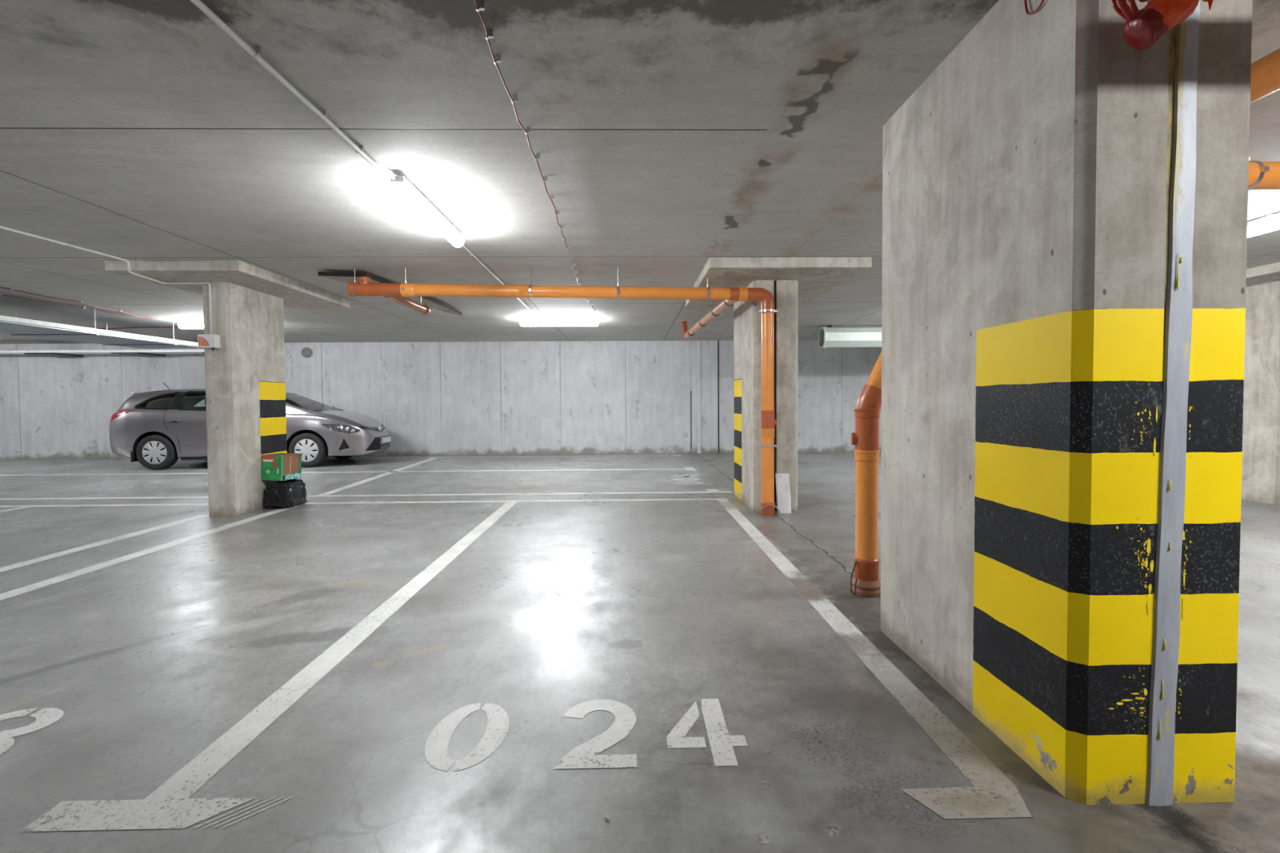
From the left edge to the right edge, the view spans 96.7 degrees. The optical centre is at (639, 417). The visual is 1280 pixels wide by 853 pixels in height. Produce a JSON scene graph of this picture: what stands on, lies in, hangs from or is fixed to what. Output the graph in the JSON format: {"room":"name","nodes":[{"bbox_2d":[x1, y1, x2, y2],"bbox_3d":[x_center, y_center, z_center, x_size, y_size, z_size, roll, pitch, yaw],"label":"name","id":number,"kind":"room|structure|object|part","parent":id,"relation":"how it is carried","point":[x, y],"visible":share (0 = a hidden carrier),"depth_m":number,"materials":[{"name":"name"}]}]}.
{"room":"parking garage","nodes":[
{"label":"parking garage","id":0,"kind":"room"},
{"bbox_2d":[0,340,881,458],"bbox_3d":[-2.265,-0.467,13.714,31.600,2.700,0.375,0,2,-1],"label":"wall","id":1,"kind":"structure","parent":0,"point":[500,397],"depth_m":13.58,"materials":[{"name":"concrete"}]},
{"bbox_2d":[0,349,204,356],"bbox_3d":[-13.451,-1.456,12.983,8.580,0.080,0.750,0,2,-1],"label":"cable tray","id":2,"kind":"object","parent":1,"relation":"attached to","point":[43,353],"visible":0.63,"depth_m":12.67,"materials":[{"name":"white metal"}]},
{"bbox_3d":[-13.447,-1.466,12.808,8.580,0.050,0.400,0,2,-1],"label":"rail","id":3,"kind":"part","parent":2,"relation":"part of","materials":[{"name":"white metal"}]},
{"bbox_2d":[301,346,312,358],"bbox_3d":[-7.869,-1.532,13.426,0.264,0.264,0.075,0,2,-1],"label":"air vent","id":4,"kind":"object","parent":1,"relation":"in","point":[306,352],"visible":1,"depth_m":13.40,"materials":[{"name":"grey metal"}]},
{"bbox_2d":[0,451,1279,852],"bbox_3d":[-2.059,1.314,3.574,31.600,0.302,20.750,0,2,-1],"label":"floor","id":5,"kind":"structure","parent":0,"point":[468,653],"depth_m":2.60,"materials":[{"name":"concrete"}]},
{"bbox_2d":[104,260,350,516],"bbox_3d":[-4.706,-0.260,6.881,1.325,2.700,2.290,0,2,-1],"label":"concrete column","id":6,"kind":"structure","parent":5,"relation":"on","point":[245,377],"depth_m":6.43,"materials":[{"name":"grey concrete"}]},
{"bbox_2d":[197,333,220,350],"bbox_3d":[-4.717,-0.822,6.228,0.188,0.171,0.092,0,2,-1],"label":"junction box","id":7,"kind":"object","parent":6,"relation":"attached to","point":[212,341],"visible":1,"depth_m":6.18,"materials":[{"name":"white plastic"}]},
{"bbox_3d":[-4.716,-0.833,6.186,0.178,0.138,0.007,0,2,-1],"label":"box lid","id":8,"kind":"part","parent":7,"relation":"part of","materials":[{"name":"white plastic"}]},
{"bbox_3d":[-4.715,-1.557,6.845,1.325,0.105,2.290,0,2,-1],"label":"drop panel","id":9,"kind":"part","parent":6,"relation":"part of","materials":[{"name":"concrete"}]},
{"bbox_2d":[109,382,391,470],"bbox_3d":[-7.887,0.115,11.930,4.942,1.709,2.300,-1,2,-5],"label":"car","id":10,"kind":"object","parent":5,"relation":"on","point":[155,429],"visible":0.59,"depth_m":11.11,"materials":[{"name":"grey paint"}]},
{"bbox_3d":[-9.352,-0.322,11.031,0.758,0.354,0.186,-1,2,-5],"label":"window trim","id":11,"kind":"part","parent":10,"relation":"part of","materials":[{"name":"black plastic"}]},
{"bbox_3d":[-8.970,-0.328,11.058,0.137,0.348,0.263,0,2,25],"label":"pillar trim","id":12,"kind":"part","parent":10,"relation":"part of","materials":[{"name":"black plastic"}]},
{"bbox_3d":[-9.058,0.059,11.412,0.227,0.555,0.639,-1,2,-5],"label":"seat","id":13,"kind":"part","parent":10,"relation":"part of","materials":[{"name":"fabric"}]},
{"bbox_3d":[-8.489,-0.316,11.124,0.970,0.411,0.208,-1,2,-5],"label":"window trim","id":14,"kind":"part","parent":10,"relation":"part of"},
{"bbox_3d":[-7.915,0.798,11.090,1.896,0.037,0.064,-1,2,-5],"label":"sill trim","id":15,"kind":"part","parent":10,"relation":"part of","materials":[{"name":"black plastic"}]},
{"bbox_3d":[-7.009,-0.329,12.000,1.110,0.394,1.461,-1,2,-5],"label":"window trim","id":16,"kind":"part","parent":10,"relation":"part of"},
{"bbox_2d":[359,426,381,431],"bbox_3d":[-5.588,0.244,11.836,0.109,0.149,0.650,0,2,7],"label":"grille","id":17,"kind":"object","parent":10,"relation":"attached to","point":[362,428],"depth_m":11.73,"materials":[{"name":"metal"}]},
{"bbox_2d":[364,435,390,452],"bbox_3d":[-5.566,0.545,12.153,0.282,0.295,1.191,0,2,-1],"label":"grille","id":18,"kind":"object","parent":10,"relation":"attached to","point":[372,443],"depth_m":11.79,"materials":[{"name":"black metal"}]},
{"bbox_3d":[-5.432,0.476,12.170,0.013,0.117,0.554,-1,2,-5],"label":"license plate","id":19,"kind":"part","parent":10,"relation":"part of","materials":[{"name":"white metal"}]},
{"bbox_2d":[263,479,307,508],"bbox_3d":[-4.327,0.921,6.966,0.357,0.328,0.468,0,2,-1],"label":"trash bag","id":20,"kind":"object","parent":5,"relation":"on","point":[291,493],"visible":0.99,"depth_m":6.79,"materials":[{"name":"black plastic"}]},
{"bbox_2d":[262,453,302,480],"bbox_3d":[-4.372,0.601,6.964,0.286,0.326,0.351,0,2,2],"label":"cardboard box","id":21,"kind":"object","parent":20,"relation":"on","point":[277,466],"visible":1,"depth_m":6.80,"materials":[{"name":"green cardboard"}]},
{"bbox_2d":[758,504,780,514],"bbox_3d":[1.406,0.996,6.171,0.234,0.109,0.034,0,2,-1],"label":"cable loop","id":22,"kind":"object","parent":5,"relation":"on","point":[767,504],"visible":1,"depth_m":6.16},
{"bbox_2d":[685,257,871,511],"bbox_3d":[1.510,-0.305,6.980,1.655,2.700,2.390,0,2,-1],"label":"concrete column","id":23,"kind":"structure","parent":5,"relation":"on","point":[793,282],"depth_m":6.40,"materials":[{"name":"concrete"}]},
{"bbox_2d":[346,267,777,515],"bbox_3d":[-0.841,-0.327,8.239,4.598,2.706,4.297,0,2,-1],"label":"drain pipe","id":24,"kind":"object","parent":23,"relation":"attached to","point":[398,293],"visible":1,"depth_m":6.13,"materials":[{"name":"orange plastic"}]},
{"bbox_2d":[400,282,415,297],"bbox_3d":[-2.487,-1.371,6.118,0.140,0.151,0.151,0,2,-1],"label":"socket","id":25,"kind":"object","parent":24,"relation":"attached to","point":[406,290],"depth_m":6.06,"materials":[{"name":"orange plastic"}]},
{"bbox_2d":[516,284,528,298],"bbox_3d":[-1.257,-1.361,6.141,0.120,0.151,0.151,0,2,-1],"label":"socket","id":26,"kind":"object","parent":24,"relation":"attached to","point":[522,291],"depth_m":6.08,"materials":[{"name":"orange plastic"}]},
{"bbox_2d":[738,286,748,302],"bbox_3d":[1.117,-1.340,6.188,0.090,0.158,0.158,0,2,-1],"label":"socket","id":27,"kind":"object","parent":24,"relation":"attached to","point":[743,291],"depth_m":6.12,"materials":[{"name":"orange plastic"}]},
{"bbox_2d":[760,428,774,437],"bbox_3d":[1.399,0.167,6.235,0.151,0.100,0.151,0,2,-1],"label":"socket","id":28,"kind":"object","parent":24,"relation":"attached to","point":[765,433],"depth_m":6.17,"materials":[{"name":"orange plastic"}]},
{"bbox_2d":[760,501,774,515],"bbox_3d":[1.405,0.996,6.258,0.156,0.140,0.156,0,2,-1],"label":"socket","id":29,"kind":"object","parent":24,"relation":"attached to","point":[768,510],"depth_m":6.19,"materials":[{"name":"orange plastic"}]},
{"bbox_3d":[1.501,-1.602,6.943,1.655,0.105,2.390,0,2,-1],"label":"drop panel","id":30,"kind":"part","parent":23,"relation":"part of","materials":[{"name":"concrete"}]},
{"bbox_2d":[774,473,791,513],"bbox_3d":[1.601,0.847,6.362,0.158,0.439,0.098,0,2,-1],"label":"panel","id":31,"kind":"object","parent":5,"relation":"on","point":[782,480],"visible":1,"depth_m":6.35,"materials":[{"name":"plastic"}]},
{"bbox_2d":[850,561,857,595],"bbox_3d":[1.368,1.027,3.639,0.045,0.200,0.079,0,2,17],"label":"cable loop","id":32,"kind":"object","parent":5,"relation":"on","point":[855,564],"visible":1,"depth_m":3.63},
{"bbox_2d":[850,351,881,596],"bbox_3d":[1.916,-0.108,3.521,1.120,2.493,0.447,1,2,33],"label":"drain pipe","id":33,"kind":"object","parent":5,"relation":"on","point":[865,437],"visible":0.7,"depth_m":3.63,"materials":[{"name":"orange plastic"}]},
{"bbox_2d":[853,555,879,581],"bbox_3d":[1.471,0.987,3.698,0.158,0.160,0.158,0,2,-1],"label":"socket","id":34,"kind":"object","parent":33,"relation":"attached to","point":[867,568],"depth_m":3.63,"materials":[{"name":"orange plastic"}]},
{"bbox_2d":[853,449,879,461],"bbox_3d":[1.466,0.242,3.677,0.157,0.070,0.157,0,2,-1],"label":"socket","id":35,"kind":"object","parent":33,"relation":"attached to","point":[860,455],"depth_m":3.61,"materials":[{"name":"orange plastic"}]},
{"bbox_2d":[853,408,880,417],"bbox_3d":[1.464,-0.027,3.670,0.161,0.060,0.161,0,2,-1],"label":"socket","id":36,"kind":"object","parent":33,"relation":"attached to","point":[859,413],"depth_m":3.60,"materials":[{"name":"orange plastic"}]},
{"bbox_2d":[880,0,1252,805],"bbox_3d":[1.562,-0.177,2.378,0.507,2.700,1.356,0,2,-1],"label":"concrete column","id":37,"kind":"structure","parent":5,"relation":"on","point":[1065,202],"depth_m":1.75,"materials":[{"name":"concrete"}]},
{"bbox_2d":[1024,0,1044,15],"bbox_3d":[1.301,-1.421,1.842,0.016,0.180,0.157,0,2,-1],"label":"cable","id":38,"kind":"object","parent":37,"relation":"attached to","point":[1028,12],"visible":1,"depth_m":1.89,"materials":[{"name":"metal"}]},
{"bbox_2d":[1240,262,1279,505],"bbox_3d":[7.648,-0.352,7.141,1.630,2.700,2.300,0,2,-1],"label":"concrete column","id":39,"kind":"structure","parent":5,"relation":"on","point":[1260,462],"depth_m":6.74,"materials":[{"name":"grey concrete"}]},
{"bbox_3d":[7.639,-1.649,7.105,1.630,0.105,2.300,0,2,-1],"label":"drop panel","id":40,"kind":"part","parent":39,"relation":"part of","materials":[{"name":"concrete"}]},
{"bbox_2d":[0,0,1279,343],"bbox_3d":[-2.079,-1.684,3.490,31.600,0.300,20.750,0,2,-1],"label":"ceiling","id":41,"kind":"structure","parent":0,"point":[669,137],"depth_m":3.21,"materials":[{"name":"concrete"}]},
{"bbox_2d":[0,293,147,319],"bbox_3d":[-8.169,-1.567,6.850,0.082,0.033,5.108,0,2,0],"label":"cable","id":42,"kind":"object","parent":41,"relation":"attached to","point":[1,294],"visible":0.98,"depth_m":8.11,"materials":[{"name":"metal"}]},
{"bbox_2d":[0,287,152,319],"bbox_3d":[-7.766,-1.568,6.917,0.276,0.041,5.225,-1,2,-5],"label":"cable","id":43,"kind":"object","parent":41,"relation":"attached to","point":[11,288],"visible":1,"depth_m":7.74,"materials":[{"name":"metal"}]},
{"bbox_2d":[0,308,198,348],"bbox_3d":[-8.680,-1.380,6.758,1.359,0.400,7.920,0,2,-1],"label":"fluorescent light","id":44,"kind":"object","parent":41,"relation":"hanging from","point":[15,326],"visible":0.94,"depth_m":8.66,"materials":[{"name":"metal"}]},
{"bbox_3d":[-8.151,-1.477,8.507,0.011,0.310,0.011,0,2,21],"label":"hanger rod","id":45,"kind":"part","parent":44,"relation":"part of","materials":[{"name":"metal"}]},
{"bbox_2d":[0,225,212,333],"bbox_3d":[-4.864,-1.134,2.056,0.501,0.678,8.360,0,2,-1],"label":"conduit","id":46,"kind":"object","parent":41,"relation":"attached to","point":[1,227],"visible":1,"depth_m":5.59,"materials":[{"name":"white plastic"}]},
{"bbox_2d":[96,325,178,329],"bbox_3d":[-9.770,-1.640,10.424,3.947,0.065,0.026,0,2,6],"label":"cable","id":47,"kind":"object","parent":41,"relation":"attached to","point":[139,326],"visible":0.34,"depth_m":10.33,"materials":[{"name":"metal"}]},
{"bbox_2d":[177,320,204,328],"bbox_3d":[-7.301,-1.609,9.870,1.360,0.134,0.110,0,2,-1],"label":"ceiling light","id":48,"kind":"object","parent":41,"relation":"attached to","point":[191,325],"visible":0.39,"depth_m":9.82,"materials":[{"name":"grey plastic"}]},
{"bbox_2d":[177,324,204,328],"bbox_3d":[-7.301,-1.573,9.871,1.352,0.062,0.110,0,2,-1],"label":"diffuser","id":49,"kind":"object","parent":48,"relation":"attached to","point":[182,326],"depth_m":9.82,"materials":[{"name":"white plastic"}]},
{"bbox_2d":[190,0,395,179],"bbox_3d":[-1.542,-1.429,0.654,0.081,0.055,5.846,0,2,0],"label":"conduit","id":50,"kind":"object","parent":41,"relation":"attached to","point":[256,52],"visible":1,"depth_m":2.47,"materials":[{"name":"white plastic"}]},
{"bbox_2d":[318,271,462,315],"bbox_3d":[-2.940,-1.583,7.471,0.439,0.057,2.873,0,2,12],"label":"cable tray","id":51,"kind":"object","parent":41,"relation":"attached to","point":[341,277],"visible":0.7,"depth_m":6.45,"materials":[{"name":"grey metal"}]},
{"bbox_2d":[390,175,464,247],"bbox_3d":[-1.531,-1.490,4.202,0.110,0.134,1.300,0,2,-1],"label":"ceiling light","id":52,"kind":"object","parent":41,"relation":"attached to","point":[404,188],"visible":0.98,"depth_m":3.96,"materials":[{"name":"grey plastic"}]},
{"bbox_2d":[462,244,535,320],"bbox_3d":[-1.672,-1.615,7.321,0.108,0.053,5.078,0,2,-2],"label":"conduit","id":53,"kind":"object","parent":41,"relation":"attached to","point":[463,246],"visible":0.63,"depth_m":6.19,"materials":[{"name":"white plastic"}]},
{"bbox_2d":[473,0,596,314],"bbox_3d":[-0.667,-1.566,5.193,0.101,0.046,8.107,0,2,-1],"label":"cable","id":54,"kind":"object","parent":41,"relation":"attached to","point":[480,6],"visible":0.93,"depth_m":2.69,"materials":[{"name":"metal"}]},
{"bbox_2d":[520,318,598,326],"bbox_3d":[-1.401,-1.650,9.883,1.360,0.134,0.110,0,2,-1],"label":"ceiling light","id":55,"kind":"object","parent":41,"relation":"attached to","point":[531,322],"visible":0.99,"depth_m":9.84,"materials":[{"name":"grey plastic"}]},
{"bbox_2d":[520,322,598,326],"bbox_3d":[-1.400,-1.614,9.884,1.352,0.062,0.110,0,2,-1],"label":"diffuser","id":56,"kind":"object","parent":55,"relation":"attached to","point":[523,324],"depth_m":9.84,"materials":[{"name":"white plastic"}]},
{"bbox_2d":[817,324,881,348],"bbox_3d":[6.144,-1.583,11.081,5.270,0.438,0.401,0,2,-1],"label":"ceiling light","id":57,"kind":"object","parent":41,"relation":"hanging from","point":[833,335],"visible":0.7,"depth_m":10.89,"materials":[{"name":"white plastic"}]},
{"bbox_3d":[6.177,-1.780,11.076,5.000,0.045,0.200,0,2,-1],"label":"mounting rail","id":58,"kind":"part","parent":57,"relation":"part of","materials":[{"name":"black plastic"}]},
{"bbox_2d":[1111,0,1213,49],"bbox_3d":[1.431,-1.268,1.568,0.241,0.474,0.100,0,2,14],"label":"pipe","id":59,"kind":"object","parent":41,"relation":"hanging from","point":[1144,27],"visible":1,"depth_m":1.55,"materials":[{"name":"metal"}]},
{"bbox_2d":[1247,213,1279,237],"bbox_3d":[5.013,-1.530,4.006,0.110,0.134,1.420,0,2,-1],"label":"ceiling light","id":60,"kind":"object","parent":41,"relation":"attached to","point":[1272,223],"visible":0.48,"depth_m":4.52,"materials":[{"name":"grey plastic"}]},
{"bbox_2d":[1248,137,1279,190],"bbox_3d":[5.992,-1.397,3.078,6.880,0.360,0.184,0,2,-1],"label":"drain pipe","id":61,"kind":"object","parent":41,"relation":"hanging from","point":[1262,175],"visible":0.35,"depth_m":2.97,"materials":[{"name":"orange plastic"}]},
{"bbox_2d":[1249,48,1279,103],"bbox_3d":[1.770,-1.324,2.264,1.464,0.394,2.270,0,2,-1],"label":"drain pipe","id":62,"kind":"object","parent":41,"relation":"hanging from","point":[1265,71],"visible":0.02,"depth_m":2.16,"materials":[{"name":"orange plastic"}]}
]}

